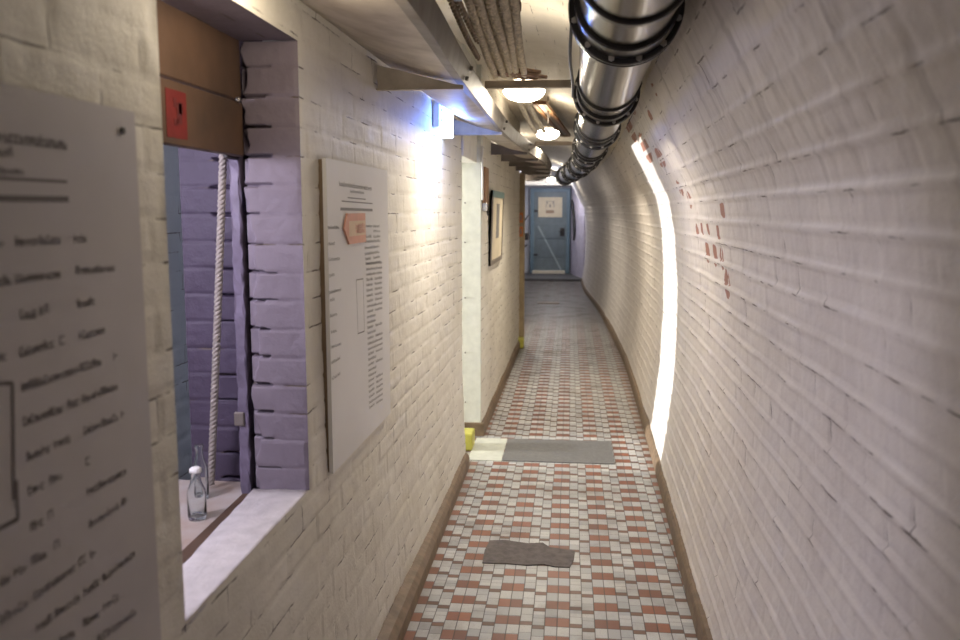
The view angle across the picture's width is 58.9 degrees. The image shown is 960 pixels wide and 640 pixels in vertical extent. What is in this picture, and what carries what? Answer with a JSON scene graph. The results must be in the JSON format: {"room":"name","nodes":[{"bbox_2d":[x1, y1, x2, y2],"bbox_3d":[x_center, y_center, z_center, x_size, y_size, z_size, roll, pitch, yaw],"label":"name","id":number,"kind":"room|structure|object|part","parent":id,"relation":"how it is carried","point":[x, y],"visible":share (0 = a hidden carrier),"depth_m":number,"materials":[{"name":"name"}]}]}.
{"room":"underground passage","nodes":[
{"label":"underground passage","id":0,"kind":"room"},
{"bbox_2d":[163,145,191,479],"bbox_3d":[-1.374,0.157,2.295,0.018,2.400,3.000,1,7,6],"label":"wall","id":1,"kind":"structure","parent":0,"point":[170,153],"depth_m":3.51,"materials":[{"name":"paint"}]},
{"bbox_2d":[179,480,247,563],"bbox_3d":[-1.060,0.616,1.707,0.755,0.061,1.748,1,7,6],"label":"countertop","id":2,"kind":"structure","parent":1,"relation":"attached to","point":[224,496],"depth_m":2.29,"materials":[{"name":"white stone"}]},
{"bbox_2d":[187,466,206,521],"bbox_3d":[-0.743,0.453,2.226,0.049,0.140,0.049,1,7,6],"label":"glass bottle","id":3,"kind":"object","parent":2,"relation":"on","point":[196,491],"visible":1,"depth_m":2.21,"materials":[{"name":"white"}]},
{"bbox_2d":[193,444,208,498],"bbox_3d":[-0.785,0.425,2.384,0.044,0.155,0.044,1,7,6],"label":"glass bottle","id":4,"kind":"object","parent":2,"relation":"on","point":[199,460],"visible":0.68,"depth_m":2.37,"materials":[{"name":"clear glass"}]},
{"bbox_2d":[228,41,258,493],"bbox_3d":[-0.669,-0.226,2.367,0.042,1.460,0.078,1,7,6],"label":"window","id":5,"kind":"structure","parent":2,"relation":"on","point":[244,418],"depth_m":2.37,"materials":[{"name":"purple paint"}]},
{"bbox_2d":[208,154,226,486],"bbox_3d":[-0.735,-0.208,2.359,0.137,1.401,0.025,4,8,28],"label":"rope","id":6,"kind":"object","parent":5,"relation":"hanging from","point":[222,161],"visible":0.69,"depth_m":2.38,"materials":[{"name":"fabric"}]},
{"bbox_2d":[178,40,262,488],"bbox_3d":[-0.734,-0.268,2.461,0.258,1.600,0.036,1,7,6],"label":"wall","id":7,"kind":"structure","parent":0,"point":[198,170],"depth_m":2.49,"materials":[{"name":"brick"}]},
{"bbox_2d":[161,0,296,40],"bbox_3d":[-0.601,-0.684,1.852,0.165,0.005,0.778,1,7,6],"label":"wall","id":8,"kind":"structure","parent":0,"point":[228,17],"depth_m":1.98,"materials":[{"name":"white paint"}]},
{"bbox_2d":[0,0,519,639],"bbox_3d":[-0.312,-0.213,3.909,0.190,2.720,12.701,1,7,6],"label":"wall","id":9,"kind":"structure","parent":0,"point":[336,564],"depth_m":2.61,"materials":[{"name":"brick"}]},
{"bbox_2d":[0,82,160,639],"bbox_3d":[-0.611,0.188,1.014,0.038,0.943,0.825,1,7,6],"label":"poster","id":10,"kind":"object","parent":9,"relation":"attached to","point":[78,548],"visible":1,"depth_m":1.20,"materials":[{"name":"paper"}]},
{"bbox_2d":[156,0,247,159],"bbox_3d":[-0.680,-0.685,1.925,0.053,0.595,0.910,1,7,6],"label":"wooden panel","id":11,"kind":"object","parent":9,"relation":"attached to","point":[199,63],"visible":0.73,"depth_m":1.99,"materials":[{"name":"brown wood"}]},
{"bbox_2d":[182,489,308,632],"bbox_3d":[-0.603,0.536,2.007,0.163,0.024,0.792,1,7,6],"label":"window sill","id":12,"kind":"structure","parent":9,"relation":"attached to","point":[253,519],"depth_m":2.01,"materials":[{"name":"paint"}]},
{"bbox_2d":[318,158,390,473],"bbox_3d":[-0.410,-0.050,2.863,0.035,0.929,0.776,1,7,7],"label":"poster","id":13,"kind":"object","parent":9,"relation":"attached to","point":[354,278],"visible":1,"depth_m":2.73,"materials":[{"name":"grey paper"}]},
{"bbox_2d":[343,213,365,243],"bbox_3d":[-0.401,-0.294,2.724,0.007,0.096,0.259,1,7,7],"label":"card","id":14,"kind":"object","parent":13,"relation":"attached to","point":[354,227],"visible":1,"depth_m":2.71,"materials":[{"name":"pink paper"}]},
{"bbox_2d":[376,452,469,639],"bbox_3d":[-0.543,1.402,1.674,0.150,0.090,7.830,1,7,6],"label":"baseboard","id":15,"kind":"structure","parent":9,"relation":"attached to","point":[396,623],"depth_m":3.77,"materials":[{"name":"brown paint"}]},
{"bbox_2d":[432,100,452,137],"bbox_3d":[-0.189,-1.070,4.373,0.065,0.240,0.300,1,7,6],"label":"wall lamp","id":16,"kind":"object","parent":9,"relation":"attached to","point":[442,117],"visible":0.77,"depth_m":4.37,"materials":[{"name":"white plastic"}]},
{"bbox_2d":[437,107,452,137],"bbox_3d":[-0.181,-1.040,4.452,0.065,0.160,0.150,1,7,6],"label":"diffuser","id":17,"kind":"object","parent":16,"relation":"attached to","point":[447,131],"depth_m":4.39,"materials":[{"name":"white plastic"}]},
{"bbox_2d":[461,64,482,421],"bbox_3d":[-0.070,-0.495,6.163,0.170,2.700,0.130,1,7,6],"label":"trim","id":18,"kind":"structure","parent":9,"relation":"attached to","point":[471,211],"depth_m":6.13,"materials":[{"name":"white paint"}]},
{"bbox_2d":[464,422,483,435],"bbox_3d":[-0.056,0.803,6.258,0.174,0.100,0.023,1,7,6],"label":"baseboard","id":19,"kind":"structure","parent":9,"relation":"attached to","point":[478,426],"depth_m":6.24,"materials":[{"name":"brown paint"}]},
{"bbox_2d":[481,146,482,199],"bbox_3d":[0.016,-1.042,6.023,0.015,0.380,0.015,-2,8,-16],"label":"conduit","id":20,"kind":"object","parent":9,"relation":"attached to","point":[481,146],"visible":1,"depth_m":6.02,"materials":[{"name":"white plastic"}]},
{"bbox_2d":[482,167,488,215],"bbox_3d":[0.050,-0.934,6.195,0.048,0.348,0.250,1,7,6],"label":"wooden board","id":21,"kind":"object","parent":9,"relation":"attached to","point":[485,200],"visible":1,"depth_m":6.09,"materials":[{"name":"brown wood"}]},
{"bbox_2d":[489,190,503,265],"bbox_3d":[0.141,-0.769,7.034,0.036,0.580,1.000,1,7,6],"label":"framed document","id":22,"kind":"object","parent":9,"relation":"attached to","point":[497,198],"visible":1,"depth_m":6.93,"materials":[{"name":"paper"}]},
{"bbox_3d":[0.087,-0.709,6.570,0.036,0.580,0.060,1,7,6],"label":"frame rail","id":23,"kind":"part","parent":22,"relation":"part of","materials":[{"name":"black wood"}]},
{"bbox_3d":[0.133,-0.500,7.074,0.019,0.035,0.890,1,7,6],"label":"frame rail","id":24,"kind":"part","parent":22,"relation":"part of","materials":[{"name":"beige wood"}]},
{"bbox_3d":[0.148,-1.032,6.999,0.021,0.050,1.000,1,7,6],"label":"frame rail","id":25,"kind":"part","parent":22,"relation":"part of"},
{"bbox_3d":[0.194,-0.830,7.502,0.036,0.580,0.050,1,7,6],"label":"frame rail","id":26,"kind":"part","parent":22,"relation":"part of","materials":[{"name":"beige wood"}]},
{"bbox_2d":[481,340,519,434],"bbox_3d":[0.225,0.543,8.272,0.074,0.100,4.076,1,7,6],"label":"baseboard","id":27,"kind":"structure","parent":9,"relation":"attached to","point":[486,420],"depth_m":7.59,"materials":[{"name":"brown paint"}]},
{"bbox_2d":[240,41,308,489],"bbox_3d":[-0.568,-0.120,2.321,0.174,1.238,0.057,4,8,25],"label":"wall","id":28,"kind":"structure","parent":0,"point":[270,81],"depth_m":2.31,"materials":[{"name":"purple paint"}]},
{"bbox_2d":[263,40,295,40],"bbox_3d":[-0.669,0.048,3.134,0.258,2.400,1.170,1,7,6],"label":"wall","id":29,"kind":"structure","parent":0,"point":[263,40],"depth_m":2.51,"materials":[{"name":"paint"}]},
{"bbox_2d":[436,0,658,187],"bbox_3d":[0.403,-2.013,9.481,2.018,0.467,24.300,1,7,6],"label":"ceiling","id":30,"kind":"structure","parent":0,"point":[545,25],"depth_m":5.35,"materials":[{"name":"paint"}]},
{"bbox_2d":[300,0,551,180],"bbox_3d":[0.146,-1.326,6.454,0.654,0.113,14.100,1,7,6],"label":"cable tray","id":31,"kind":"object","parent":30,"relation":"attached to","point":[414,38],"visible":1,"depth_m":2.85,"materials":[{"name":"metal"}]},
{"bbox_2d":[447,0,479,60],"bbox_3d":[-0.085,-0.882,2.328,0.027,0.033,1.803,1,7,5],"label":"rope","id":32,"kind":"object","parent":31,"relation":"on","point":[459,20],"visible":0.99,"depth_m":2.69,"materials":[{"name":"fabric"}]},
{"bbox_2d":[455,1,479,43],"bbox_3d":[-0.075,-0.874,2.176,0.029,0.048,1.504,1,7,5],"label":"rope","id":33,"kind":"object","parent":31,"relation":"on","point":[462,10],"visible":0.92,"depth_m":2.56,"materials":[{"name":"beige fabric"}]},
{"bbox_2d":[464,0,498,79],"bbox_3d":[-0.018,-0.914,2.575,0.035,0.041,2.218,1,7,4],"label":"rope","id":34,"kind":"object","parent":31,"relation":"on","point":[469,4],"visible":0.97,"depth_m":2.81,"materials":[{"name":"beige fabric"}]},
{"bbox_2d":[485,38,497,69],"bbox_3d":[-0.003,-0.938,2.551,0.035,0.041,2.178,1,7,4],"label":"rope","id":35,"kind":"object","parent":34,"relation":"on","point":[485,38],"visible":0.04,"depth_m":3.33,"materials":[{"name":"beige fabric"}]},
{"bbox_2d":[473,0,506,79],"bbox_3d":[0.015,-0.918,2.582,0.037,0.044,2.238,1,7,4],"label":"rope","id":36,"kind":"object","parent":31,"relation":"on","point":[481,11],"visible":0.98,"depth_m":2.78,"materials":[{"name":"beige fabric"}]},
{"bbox_2d":[483,0,505,68],"bbox_3d":[0.028,-0.941,2.547,0.037,0.045,2.178,1,7,4],"label":"rope","id":37,"kind":"object","parent":36,"relation":"on","point":[489,18],"visible":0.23,"depth_m":2.85,"materials":[{"name":"beige fabric"}]},
{"bbox_2d":[485,0,512,78],"bbox_3d":[0.047,-0.923,2.588,0.036,0.046,2.257,1,7,4],"label":"rope","id":38,"kind":"object","parent":31,"relation":"on","point":[491,5],"visible":0.98,"depth_m":2.74,"materials":[{"name":"beige fabric"}]},
{"bbox_2d":[498,0,518,76],"bbox_3d":[0.077,-0.922,2.564,0.037,0.042,2.218,1,7,4],"label":"rope","id":39,"kind":"object","parent":38,"relation":"on","point":[504,4],"visible":1,"depth_m":2.76,"materials":[{"name":"beige fabric"}]},
{"bbox_2d":[495,0,506,40],"bbox_3d":[0.059,-0.947,2.543,0.036,0.049,2.176,1,7,4],"label":"rope","id":40,"kind":"object","parent":39,"relation":"on","point":[497,1],"visible":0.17,"depth_m":2.60,"materials":[{"name":"beige fabric"}]},
{"bbox_2d":[509,0,526,77],"bbox_3d":[0.109,-0.923,2.571,0.035,0.042,2.238,1,7,4],"label":"rope","id":41,"kind":"object","parent":39,"relation":"on","point":[514,4],"visible":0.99,"depth_m":2.83,"materials":[{"name":"beige fabric"}]},
{"bbox_2d":[515,101,536,133],"bbox_3d":[0.265,-1.239,5.083,0.035,0.041,2.405,1,7,7],"label":"rope","id":42,"kind":"object","parent":31,"relation":"on","point":[520,104],"visible":0.71,"depth_m":5.20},
{"bbox_2d":[485,79,570,88],"bbox_3d":[0.214,-1.033,3.727,0.384,0.032,0.040,1,7,6],"label":"crossbar","id":43,"kind":"object","parent":31,"relation":"attached to","point":[505,84],"visible":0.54,"depth_m":3.71,"materials":[{"name":"brown wood"}]},
{"bbox_2d":[497,71,537,79],"bbox_3d":[0.162,-1.053,3.659,0.234,0.019,0.017,-7,10,-42],"label":"rod","id":44,"kind":"object","parent":43,"relation":"on","point":[498,73],"visible":0.47,"depth_m":3.67,"materials":[{"name":"brown wood"}]},
{"bbox_2d":[503,79,545,101],"bbox_3d":[0.201,-1.075,3.932,0.201,0.114,0.387,1,7,6],"label":"ceiling lamp","id":45,"kind":"object","parent":43,"relation":"attached to","point":[518,95],"visible":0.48,"depth_m":3.93,"materials":[{"name":"white glass"}]},
{"bbox_3d":[0.207,-1.072,3.996,0.200,0.090,0.260,1,7,6],"label":"lamp glass","id":46,"kind":"part","parent":45,"relation":"part of","materials":[{"name":"white glass"}]},
{"bbox_2d":[505,74,547,78],"bbox_3d":[0.194,-1.050,3.635,0.228,0.019,0.017,-5,9,-33],"label":"rod","id":47,"kind":"object","parent":43,"relation":"on","point":[540,75],"visible":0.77,"depth_m":3.68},
{"bbox_2d":[505,71,538,77],"bbox_3d":[0.167,-1.046,3.608,0.203,0.019,0.017,-5,9,-35],"label":"rod","id":48,"kind":"object","parent":47,"relation":"on","point":[512,73],"visible":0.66,"depth_m":3.63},
{"bbox_2d":[505,68,540,73],"bbox_3d":[0.171,-1.066,3.618,0.209,0.019,0.017,-4,9,-31],"label":"rod","id":49,"kind":"object","parent":47,"relation":"on","point":[529,70],"visible":0.37,"depth_m":3.65,"materials":[{"name":"brown wood"}]},
{"bbox_2d":[514,78,545,132],"bbox_3d":[0.317,-1.249,5.077,0.037,0.056,2.407,1,7,7],"label":"rope","id":50,"kind":"object","parent":31,"relation":"on","point":[529,105],"visible":0.71,"depth_m":5.20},
{"bbox_2d":[535,141,571,145],"bbox_3d":[0.610,-1.462,7.046,0.306,0.032,0.040,1,7,6],"label":"crossbar","id":51,"kind":"object","parent":31,"relation":"attached to","point":[549,143],"visible":1,"depth_m":7.03,"materials":[{"name":"brown wood"}]},
{"bbox_2d":[537,97,559,139],"bbox_3d":[0.590,-1.748,7.366,0.201,0.366,0.260,1,7,6],"label":"ceiling lamp","id":52,"kind":"object","parent":30,"relation":"hanging from","point":[550,134],"visible":0.9,"depth_m":7.31,"materials":[{"name":"white"}]},
{"bbox_3d":[0.590,-1.800,7.359,0.011,0.261,0.011,-2,8,-16],"label":"stem","id":53,"kind":"part","parent":52,"relation":"part of","materials":[{"name":"metal"}]},
{"bbox_3d":[0.590,-1.611,7.384,0.200,0.090,0.260,1,7,6],"label":"lamp glass","id":54,"kind":"part","parent":52,"relation":"part of","materials":[{"name":"white glass"}]},
{"bbox_2d":[547,177,554,181],"bbox_3d":[1.662,-3.385,19.866,0.201,0.304,0.260,1,7,6],"label":"ceiling lamp","id":55,"kind":"object","parent":30,"relation":"attached to","point":[550,179],"visible":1,"depth_m":19.80,"materials":[{"name":"white"}]},
{"bbox_2d":[532,101,570,136],"bbox_3d":[0.744,-1.964,8.437,0.112,0.030,3.144,1,7,10],"label":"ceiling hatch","id":56,"kind":"object","parent":30,"relation":"attached to","point":[542,107],"visible":0.99,"depth_m":7.88,"materials":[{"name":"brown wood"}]},
{"bbox_3d":[0.483,-1.768,6.919,0.080,0.030,0.032,1,7,6],"label":"frame rail","id":57,"kind":"part","parent":56,"relation":"part of","materials":[{"name":"brown wood"}]},
{"bbox_3d":[0.744,-1.972,8.436,0.080,0.015,3.112,1,7,10],"label":"hatch panel","id":58,"kind":"part","parent":56,"relation":"part of","materials":[{"name":"metal"}]},
{"bbox_2d":[555,0,684,185],"bbox_3d":[0.777,-1.346,6.299,0.463,0.300,14.037,1,7,5],"label":"pipe","id":59,"kind":"object","parent":30,"relation":"attached to","point":[618,41],"visible":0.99,"depth_m":2.26,"materials":[{"name":"metal"}]},
{"bbox_2d":[568,27,573,97],"bbox_3d":[0.329,-0.912,3.056,0.017,0.077,1.431,1,7,6],"label":"cable","id":60,"kind":"object","parent":59,"relation":"attached to","point":[570,31],"visible":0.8,"depth_m":2.76,"materials":[{"name":"black rubber"}]},
{"bbox_2d":[403,281,696,639],"bbox_3d":[0.411,0.579,8.852,2.500,0.120,22.400,1,7,6],"label":"floor","id":61,"kind":"structure","parent":0,"point":[569,380],"depth_m":4.60,"materials":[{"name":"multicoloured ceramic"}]},
{"bbox_2d":[464,428,474,450],"bbox_3d":[-0.119,0.834,5.961,0.150,0.115,0.200,1,7,6],"label":"block","id":62,"kind":"object","parent":61,"relation":"on","point":[469,432],"visible":0.44,"depth_m":5.87,"materials":[{"name":"yellow paint"}]},
{"bbox_2d":[469,438,506,460],"bbox_3d":[0.058,0.896,5.914,0.225,0.004,0.550,1,7,6],"label":"plate","id":63,"kind":"object","parent":61,"relation":"on","point":[485,449],"visible":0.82,"depth_m":5.89,"materials":[{"name":"beige metal"}]},
{"bbox_2d":[518,337,523,347],"bbox_3d":[0.476,0.272,10.250,0.110,0.130,0.130,1,7,6],"label":"block","id":64,"kind":"object","parent":61,"relation":"on","point":[521,339],"visible":0.49,"depth_m":10.19,"materials":[{"name":"yellow paint"}]},
{"bbox_2d":[519,173,524,336],"bbox_3d":[0.495,-0.712,10.253,0.082,2.080,0.130,1,7,6],"label":"timber post","id":65,"kind":"object","parent":61,"relation":"on","point":[522,175],"visible":0.65,"depth_m":10.19,"materials":[{"name":"brown wood"}]},
{"bbox_2d":[482,540,574,567],"bbox_3d":[0.240,1.129,4.115,0.438,0.005,0.298,1,7,6],"label":"cement patch","id":66,"kind":"object","parent":61,"relation":"on","point":[496,551],"visible":1,"depth_m":4.09,"materials":[{"name":"grey concrete"}]},
{"bbox_2d":[537,302,558,303],"bbox_3d":[1.218,-0.307,15.181,0.390,0.012,0.280,1,7,6],"label":"floor grate","id":67,"kind":"object","parent":61,"relation":"on","point":[537,302],"visible":1,"depth_m":15.12,"materials":[{"name":"grey metal"}]},
{"bbox_2d":[502,438,614,463],"bbox_3d":[0.543,0.902,5.864,0.740,0.006,0.550,1,7,6],"label":"cover plate","id":68,"kind":"object","parent":61,"relation":"on","point":[519,450],"visible":1,"depth_m":5.83,"materials":[{"name":"grey metal"}]},
{"bbox_2d":[525,273,580,280],"bbox_3d":[1.685,-1.006,20.881,2.500,0.175,2.000,1,7,6],"label":"floor","id":69,"kind":"structure","parent":0,"point":[528,276],"depth_m":20.25,"materials":[{"name":"stone"}]},
{"bbox_2d":[525,167,598,272],"bbox_3d":[1.998,-2.492,21.519,2.050,2.720,0.016,1,7,6],"label":"wall","id":70,"kind":"structure","parent":0,"point":[527,188],"depth_m":21.56,"materials":[{"name":"paint"}]},
{"bbox_2d":[532,270,564,273],"bbox_3d":[1.731,-1.213,21.489,0.820,0.080,0.140,1,7,6],"label":"trim","id":71,"kind":"structure","parent":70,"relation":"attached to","point":[533,271],"depth_m":21.44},
{"bbox_2d":[530,188,569,273],"bbox_3d":[1.768,-2.243,21.440,0.995,2.135,0.205,1,7,6],"label":"door","id":72,"kind":"structure","parent":70,"relation":"in","point":[549,236],"depth_m":21.42,"materials":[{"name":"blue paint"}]},
{"bbox_3d":[1.320,-2.252,21.509,0.090,2.135,0.160,1,7,6],"label":"frame","id":73,"kind":"part","parent":72,"relation":"part of","materials":[{"name":"grey paint"}]},
{"bbox_2d":[538,197,561,216],"bbox_3d":[1.762,-2.831,21.332,0.600,0.500,0.024,1,7,6],"label":"notice","id":74,"kind":"object","parent":72,"relation":"attached to","point":[547,206],"visible":1,"depth_m":21.32,"materials":[{"name":"paper"}]},
{"bbox_3d":[1.770,-3.260,21.331,0.815,0.090,0.160,1,7,6],"label":"frame","id":75,"kind":"part","parent":72,"relation":"part of","materials":[{"name":"grey paint"}]},
{"bbox_3d":[2.069,-2.211,21.372,0.110,0.200,0.025,1,7,6],"label":"lock plate","id":76,"kind":"part","parent":72,"relation":"part of","materials":[{"name":"black metal"}]},
{"bbox_3d":[2.220,-2.240,21.416,0.090,2.135,0.160,1,7,6],"label":"frame","id":77,"kind":"part","parent":72,"relation":"part of","materials":[{"name":"grey paint"}]},
{"bbox_2d":[525,178,574,185],"bbox_3d":[1.804,-3.402,20.990,1.450,0.180,0.850,1,7,6],"label":"trim","id":78,"kind":"structure","parent":70,"relation":"attached to","point":[544,182],"depth_m":20.61,"materials":[{"name":"white paint"}]},
{"bbox_2d":[570,186,585,277],"bbox_3d":[2.407,-2.155,20.565,0.430,2.185,1.820,1,7,6],"label":"wall","id":79,"kind":"structure","parent":0,"point":[577,246],"depth_m":20.48,"materials":[{"name":"purple paint"}]},
{"bbox_2d":[571,200,575,239],"bbox_3d":[2.295,-2.456,20.852,0.075,0.993,0.408,0,7,-2],"label":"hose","id":80,"kind":"object","parent":79,"relation":"attached to","point":[572,202],"visible":1,"depth_m":20.74,"materials":[{"name":"black rubber"}]},
{"bbox_2d":[573,0,959,639],"bbox_3d":[1.434,-0.682,9.545,0.555,2.204,24.304,1,7,5],"label":"wall","id":81,"kind":"structure","parent":0,"point":[772,247],"depth_m":1.97,"materials":[{"name":"brick"}]},
{"bbox_2d":[581,278,712,639],"bbox_3d":[1.417,0.503,8.636,0.314,0.085,22.202,1,7,5],"label":"baseboard","id":82,"kind":"structure","parent":81,"relation":"attached to","point":[698,615],"depth_m":4.54,"materials":[{"name":"brown paint"}]},
{"bbox_3d":[0.524,-1.760,15.939,0.021,2.700,11.600,1,7,6],"label":"wall","id":83,"kind":"structure","parent":0,"visible":0},
{"bbox_2d":[525,215,528,246],"bbox_3d":[1.085,-2.097,20.500,0.184,0.861,0.200,1,7,6],"label":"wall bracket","id":84,"kind":"object","parent":83,"relation":"attached to","point":[526,234],"visible":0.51,"depth_m":20.42,"materials":[{"name":"grey metal"}]}
]}

